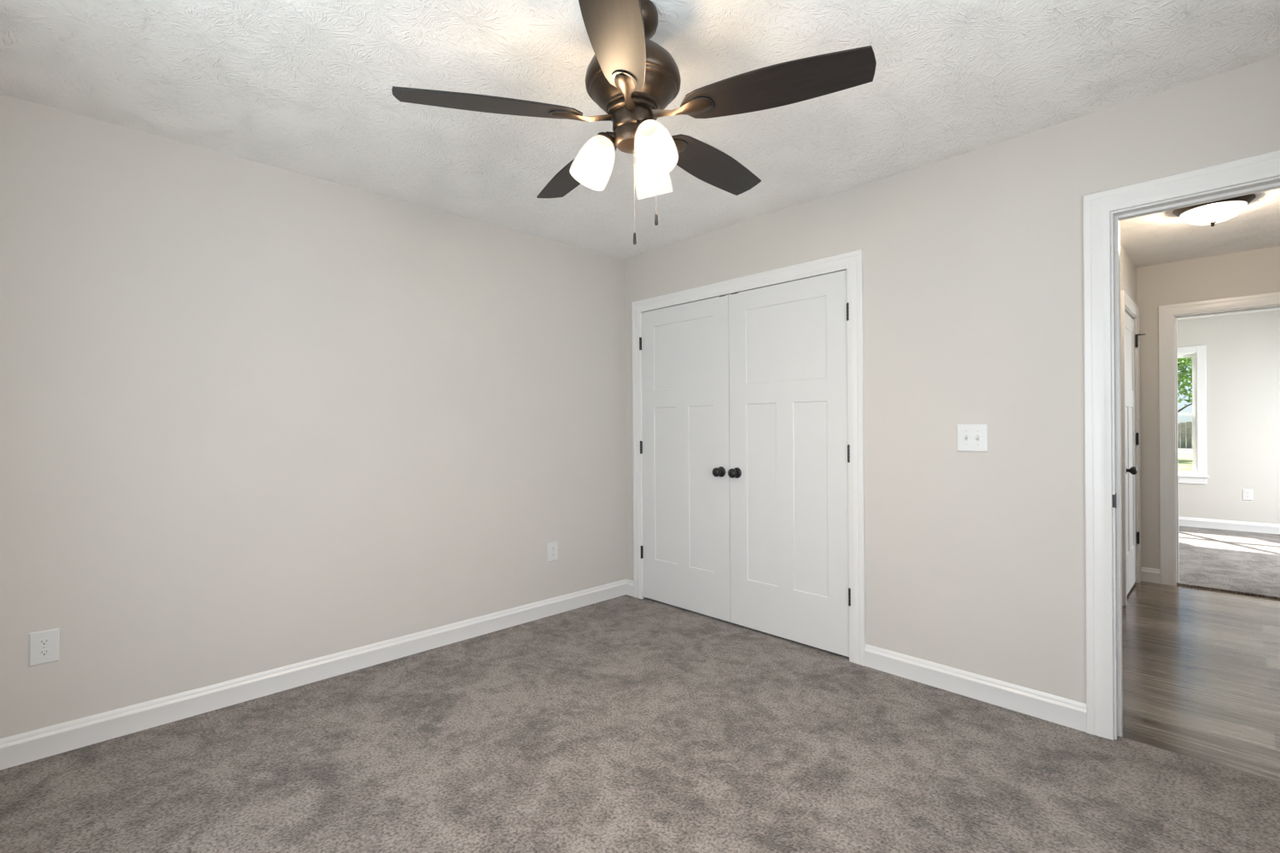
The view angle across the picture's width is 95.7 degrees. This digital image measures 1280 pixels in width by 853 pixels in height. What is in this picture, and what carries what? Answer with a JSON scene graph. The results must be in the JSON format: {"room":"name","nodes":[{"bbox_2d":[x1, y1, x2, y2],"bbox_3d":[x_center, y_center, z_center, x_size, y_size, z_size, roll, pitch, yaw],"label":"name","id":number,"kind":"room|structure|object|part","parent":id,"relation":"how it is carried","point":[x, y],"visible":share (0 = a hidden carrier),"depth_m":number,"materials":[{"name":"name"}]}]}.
{"room":"empty bedroom","nodes":[
{"label":"empty bedroom","id":0,"kind":"room"},
{"bbox_2d":[0,93,626,738],"bbox_3d":[-1.367,0.009,3.093,3.625,2.440,0.115,0,0,-44],"label":"wall","id":1,"kind":"structure","parent":0,"point":[255,417],"depth_m":2.66,"materials":[{"name":"beige paint"}]},
{"bbox_2d":[29,628,59,667],"bbox_3d":[-2.228,0.826,2.168,0.080,0.124,0.008,0,0,-44],"label":"electrical outlet","id":2,"kind":"object","parent":1,"relation":"attached to","point":[43,645],"visible":1,"depth_m":2.17,"materials":[{"name":"white plastic"}]},
{"bbox_2d":[37,648,50,657],"bbox_3d":[-2.226,0.846,2.167,0.033,0.028,0.002,0,0,-44],"label":"receptacle","id":3,"kind":"object","parent":2,"relation":"attached to","point":[41,652],"depth_m":2.17,"materials":[{"name":"white plastic"}]},
{"bbox_2d":[37,638,50,646],"bbox_3d":[-2.226,0.806,2.167,0.033,0.028,0.002,0,0,-44],"label":"receptacle","id":4,"kind":"object","parent":2,"relation":"attached to","point":[41,642],"depth_m":2.17,"materials":[{"name":"white plastic"}]},
{"bbox_2d":[0,579,627,770],"bbox_3d":[-1.305,1.175,3.055,3.370,0.108,0.015,0,0,-44],"label":"baseboard","id":5,"kind":"structure","parent":1,"relation":"attached to","point":[22,748],"depth_m":2.64,"materials":[{"name":"white paint"}]},
{"bbox_2d":[547,541,558,562],"bbox_3d":[-0.566,0.815,3.778,0.080,0.124,0.008,0,0,-44],"label":"electrical outlet","id":6,"kind":"object","parent":1,"relation":"attached to","point":[552,547],"visible":1,"depth_m":3.77,"materials":[{"name":"white plastic"}]},
{"bbox_2d":[0,525,1279,852],"bbox_3d":[2.625,1.251,3.670,10.150,0.104,4.830,0,0,-44],"label":"floor","id":7,"kind":"structure","parent":0,"point":[625,724],"depth_m":2.15,"materials":[{"name":"grey carpet"}]},
{"bbox_2d":[0,0,1279,319],"bbox_3d":[2.608,-1.287,3.670,10.150,0.100,4.830,0,0,-44],"label":"ceiling","id":8,"kind":"structure","parent":0,"point":[304,87],"depth_m":2.06,"materials":[{"name":"white paint"}]},
{"bbox_2d":[391,0,876,244],"bbox_3d":[-0.001,-0.879,1.748,1.248,0.682,1.274,0,0,-44],"label":"ceiling fan","id":9,"kind":"object","parent":8,"relation":"hanging from","point":[631,77],"visible":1,"depth_m":1.61,"materials":[{"name":"brown wood"}]},
{"bbox_3d":[-0.418,-0.901,1.623,0.515,0.006,0.142,0,13,-13],"label":"blade","id":10,"kind":"part","parent":9,"relation":"part of","materials":[{"name":"brown wood"}]},
{"bbox_3d":[-0.228,-0.902,2.063,0.142,0.006,0.515,-15,8,-30],"label":"blade","id":11,"kind":"part","parent":9,"relation":"part of","materials":[{"name":"brown wood"}]},
{"bbox_3d":[-0.129,-0.788,1.711,0.116,0.132,0.116,25,0,0],"label":"lamp shade","id":12,"kind":"part","parent":9,"relation":"part of","materials":[{"name":"white glass"}]},
{"bbox_3d":[-0.059,-0.904,1.306,0.142,0.006,0.515,13,1,5],"label":"blade","id":13,"kind":"part","parent":9,"relation":"part of","materials":[{"name":"brown wood"}]},
{"bbox_3d":[-0.017,-0.694,1.710,0.002,0.247,0.002,0,0,-44],"label":"pull chain","id":14,"kind":"part","parent":9,"relation":"part of","materials":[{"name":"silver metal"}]},
{"bbox_3d":[0.035,-0.789,1.807,0.116,0.132,0.116,0,25,30],"label":"lamp shade","id":15,"kind":"part","parent":9,"relation":"part of","materials":[{"name":"white glass"}]},
{"bbox_3d":[0.036,-0.789,1.617,0.116,0.132,0.116,0,-25,-30],"label":"lamp shade","id":16,"kind":"part","parent":9,"relation":"part of","materials":[{"name":"white glass"}]},
{"bbox_3d":[0.249,-0.905,2.018,0.142,0.006,0.515,-18,-11,40],"label":"blade","id":17,"kind":"part","parent":9,"relation":"part of","materials":[{"name":"brown wood"}]},
{"bbox_3d":[0.354,-0.906,1.550,0.515,0.006,0.142,0,-13,23],"label":"blade","id":18,"kind":"part","parent":9,"relation":"part of","materials":[{"name":"brown wood"}]},
{"bbox_2d":[1172,193,1256,226],"bbox_3d":[3.200,-1.179,3.240,0.332,0.124,0.332,0,0,-44],"label":"flush ceiling light","id":19,"kind":"object","parent":8,"relation":"attached to","point":[1217,212],"visible":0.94,"depth_m":3.17,"materials":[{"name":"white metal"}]},
{"bbox_3d":[3.200,-1.177,3.240,0.272,0.075,0.272,0,0,-44],"label":"lamp shade","id":20,"kind":"part","parent":19,"relation":"part of","materials":[{"name":"white glass"}]},
{"bbox_2d":[623,54,1279,703],"bbox_3d":[1.228,-0.008,2.937,0.115,2.440,3.720,0,0,-44],"label":"wall","id":21,"kind":"structure","parent":0,"point":[973,261],"depth_m":2.55,"materials":[{"name":"beige paint"}]},
{"bbox_2d":[626,579,634,597],"bbox_3d":[-0.068,1.167,4.189,0.015,0.108,0.080,0,0,-44],"label":"baseboard","id":22,"kind":"structure","parent":21,"relation":"attached to","point":[630,584],"depth_m":4.18,"materials":[{"name":"white paint"}]},
{"bbox_2d":[639,294,730,622],"bbox_3d":[0.266,0.193,3.824,0.102,2.020,0.777,0,0,-44],"label":"door","id":23,"kind":"structure","parent":21,"relation":"in","point":[684,446],"depth_m":3.80,"materials":[{"name":"white paint"}]},
{"bbox_3d":[0.481,0.281,3.577,0.067,0.064,0.064,0,0,-44],"label":"knob","id":24,"kind":"part","parent":23,"relation":"part of","materials":[{"name":"black metal"}]},
{"bbox_2d":[631,249,865,666],"bbox_3d":[0.585,0.161,3.590,0.132,2.112,1.698,0,0,-44],"label":"door frame","id":25,"kind":"structure","parent":21,"relation":"attached to","point":[852,262],"depth_m":2.99,"materials":[{"name":"white paint"}]},
{"bbox_2d":[727,270,850,657],"bbox_3d":[0.809,0.189,3.264,0.102,2.020,0.777,0,0,-44],"label":"door","id":26,"kind":"structure","parent":21,"relation":"in","point":[789,448],"depth_m":3.24,"materials":[{"name":"white paint"}]},
{"bbox_3d":[0.565,0.281,3.491,0.067,0.064,0.064,0,0,-44],"label":"knob","id":27,"kind":"part","parent":26,"relation":"part of","materials":[{"name":"black metal"}]},
{"bbox_2d":[956,424,988,452],"bbox_3d":[1.478,0.051,2.583,0.020,0.124,0.126,0,0,-44],"label":"light switch","id":28,"kind":"object","parent":21,"relation":"attached to","point":[972,438],"visible":1,"depth_m":2.58,"materials":[{"name":"white plastic"}]},
{"bbox_2d":[864,644,1086,732],"bbox_3d":[1.454,1.157,2.617,0.015,0.108,0.900,0,0,-44],"label":"baseboard","id":29,"kind":"structure","parent":21,"relation":"attached to","point":[1058,710],"depth_m":2.56,"materials":[{"name":"white paint"}]},
{"bbox_2d":[1082,150,1279,740],"bbox_3d":[2.135,0.152,1.989,0.132,2.132,0.958,0,0,-44],"label":"door frame","id":30,"kind":"structure","parent":21,"relation":"attached to","point":[1097,207],"depth_m":2.25,"materials":[{"name":"white paint"}]},
{"bbox_3d":[1.837,0.288,2.246,0.033,0.057,0.009,0,0,-44],"label":"strike plate","id":31,"kind":"part","parent":30,"relation":"part of","materials":[{"name":"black metal"}]},
{"bbox_2d":[1119,242,1136,605],"bbox_3d":[2.600,0.033,3.748,2.985,2.540,0.665,0,0,-44],"label":"wall","id":32,"kind":"structure","parent":0,"point":[1127,269],"depth_m":4.05,"materials":[{"name":"beige paint"}]},
{"bbox_2d":[1120,290,1140,605],"bbox_3d":[3.542,0.143,4.264,0.875,2.132,0.132,0,0,-44],"label":"door frame","id":33,"kind":"structure","parent":32,"relation":"attached to","point":[1126,302],"depth_m":4.17,"materials":[{"name":"white paint"}]},
{"bbox_2d":[1124,312,1145,595],"bbox_3d":[3.589,0.189,4.223,0.698,2.000,0.102,0,0,-44],"label":"door","id":34,"kind":"structure","parent":32,"relation":"in","point":[1131,438],"depth_m":4.28,"materials":[{"name":"white paint"}]},
{"bbox_3d":[3.397,0.305,4.013,0.064,0.064,0.067,0,0,-44],"label":"knob","id":35,"kind":"part","parent":34,"relation":"part of","materials":[{"name":"black metal"}]},
{"bbox_2d":[1136,245,1279,569],"bbox_3d":[4.213,-0.017,4.311,0.115,2.460,3.300,0,0,-44],"label":"wall","id":36,"kind":"structure","parent":0,"point":[1252,272],"depth_m":4.46,"materials":[{"name":"beige paint"}]},
{"bbox_2d":[1140,567,1160,583],"bbox_3d":[3.950,1.153,4.496,0.015,0.108,0.127,0,0,-44],"label":"baseboard","id":37,"kind":"structure","parent":36,"relation":"attached to","point":[1151,575],"depth_m":4.49,"materials":[{"name":"white paint"}]},
{"bbox_2d":[1158,291,1279,586],"bbox_3d":[4.361,0.138,4.146,0.132,2.132,0.958,0,0,-44],"label":"door frame","id":38,"kind":"structure","parent":36,"relation":"attached to","point":[1166,312],"depth_m":4.41,"materials":[{"name":"white paint"}]},
{"bbox_2d":[1177,309,1279,524],"bbox_3d":[6.664,-0.043,6.685,0.140,2.440,3.300,0,0,-44],"label":"wall","id":39,"kind":"structure","parent":0,"point":[1242,351],"depth_m":6.51,"materials":[{"name":"beige paint"}]},
{"bbox_2d":[1177,345,1209,484],"bbox_3d":[6.068,-0.132,7.275,0.175,1.607,1.529,0,0,-44],"label":"window","id":40,"kind":"structure","parent":39,"relation":"in","point":[1197,353],"depth_m":6.74,"materials":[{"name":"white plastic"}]},
{"bbox_3d":[6.330,-0.490,7.069,0.028,0.720,0.652,0,0,-44],"label":"sash","id":41,"kind":"part","parent":40,"relation":"part of","materials":[{"name":"white plastic"}]},
{"bbox_3d":[6.316,0.204,7.051,0.028,0.740,0.652,0,0,-44],"label":"sash","id":42,"kind":"part","parent":40,"relation":"part of","materials":[{"name":"white plastic"}]},
{"bbox_3d":[6.033,0.585,7.236,0.065,0.020,1.529,0,0,-44],"label":"sill","id":43,"kind":"part","parent":40,"relation":"part of","materials":[{"name":"white paint"}]},
{"bbox_2d":[1178,516,1279,535],"bbox_3d":[6.616,1.119,6.631,0.015,0.108,3.300,0,0,-44],"label":"baseboard","id":44,"kind":"structure","parent":39,"relation":"attached to","point":[1183,521],"depth_m":6.56,"materials":[{"name":"white paint"}]},
{"bbox_2d":[1242,488,1252,500],"bbox_3d":[6.777,0.761,6.467,0.008,0.124,0.080,0,0,-44],"label":"electrical outlet","id":45,"kind":"object","parent":39,"relation":"attached to","point":[1247,494],"visible":1,"depth_m":6.47,"materials":[{"name":"white plastic"}]},
{"label":"outside","id":46,"kind":"structure","parent":0,"visible":0},
{"bbox_3d":[50.182,1.499,52.937,40.000,0.200,120.000,0,0,-44],"label":"field","id":47,"kind":"object","parent":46,"visible":0},
{"bbox_2d":[1178,421,1192,448],"bbox_3d":[37.252,0.582,40.429,0.030,1.800,35.985,0,0,-44],"label":"fence","id":48,"kind":"object","parent":47,"relation":"on","point":[1184,428],"visible":0.02,"depth_m":40.00,"materials":[{"name":"grey wood"}]},
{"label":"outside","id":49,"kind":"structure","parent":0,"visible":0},
{"bbox_2d":[1178,453,1192,472],"bbox_3d":[17.394,1.719,21.175,35.300,0.180,120.000,0,0,-44],"label":"lawn","id":50,"kind":"structure","parent":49,"point":[1185,461],"depth_m":25.36,"materials":[{"name":"green plant"}]},
{"bbox_2d":[1177,357,1192,413],"bbox_3d":[23.461,-1.724,25.643,5.263,6.603,5.731,0,0,-44],"label":"leafy tree","id":51,"kind":"object","parent":50,"relation":"on","point":[1182,363],"visible":0.08,"depth_m":24.76,"materials":[{"name":"green plant"}]},
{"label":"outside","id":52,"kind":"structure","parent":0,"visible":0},
{"bbox_2d":[1178,448,1192,453],"bbox_3d":[32.944,1.605,36.238,8.000,0.210,120.000,0,0,-44],"label":"road","id":53,"kind":"structure","parent":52,"point":[1180,450],"depth_m":35.13,"materials":[{"name":"grey concrete"}]}
]}

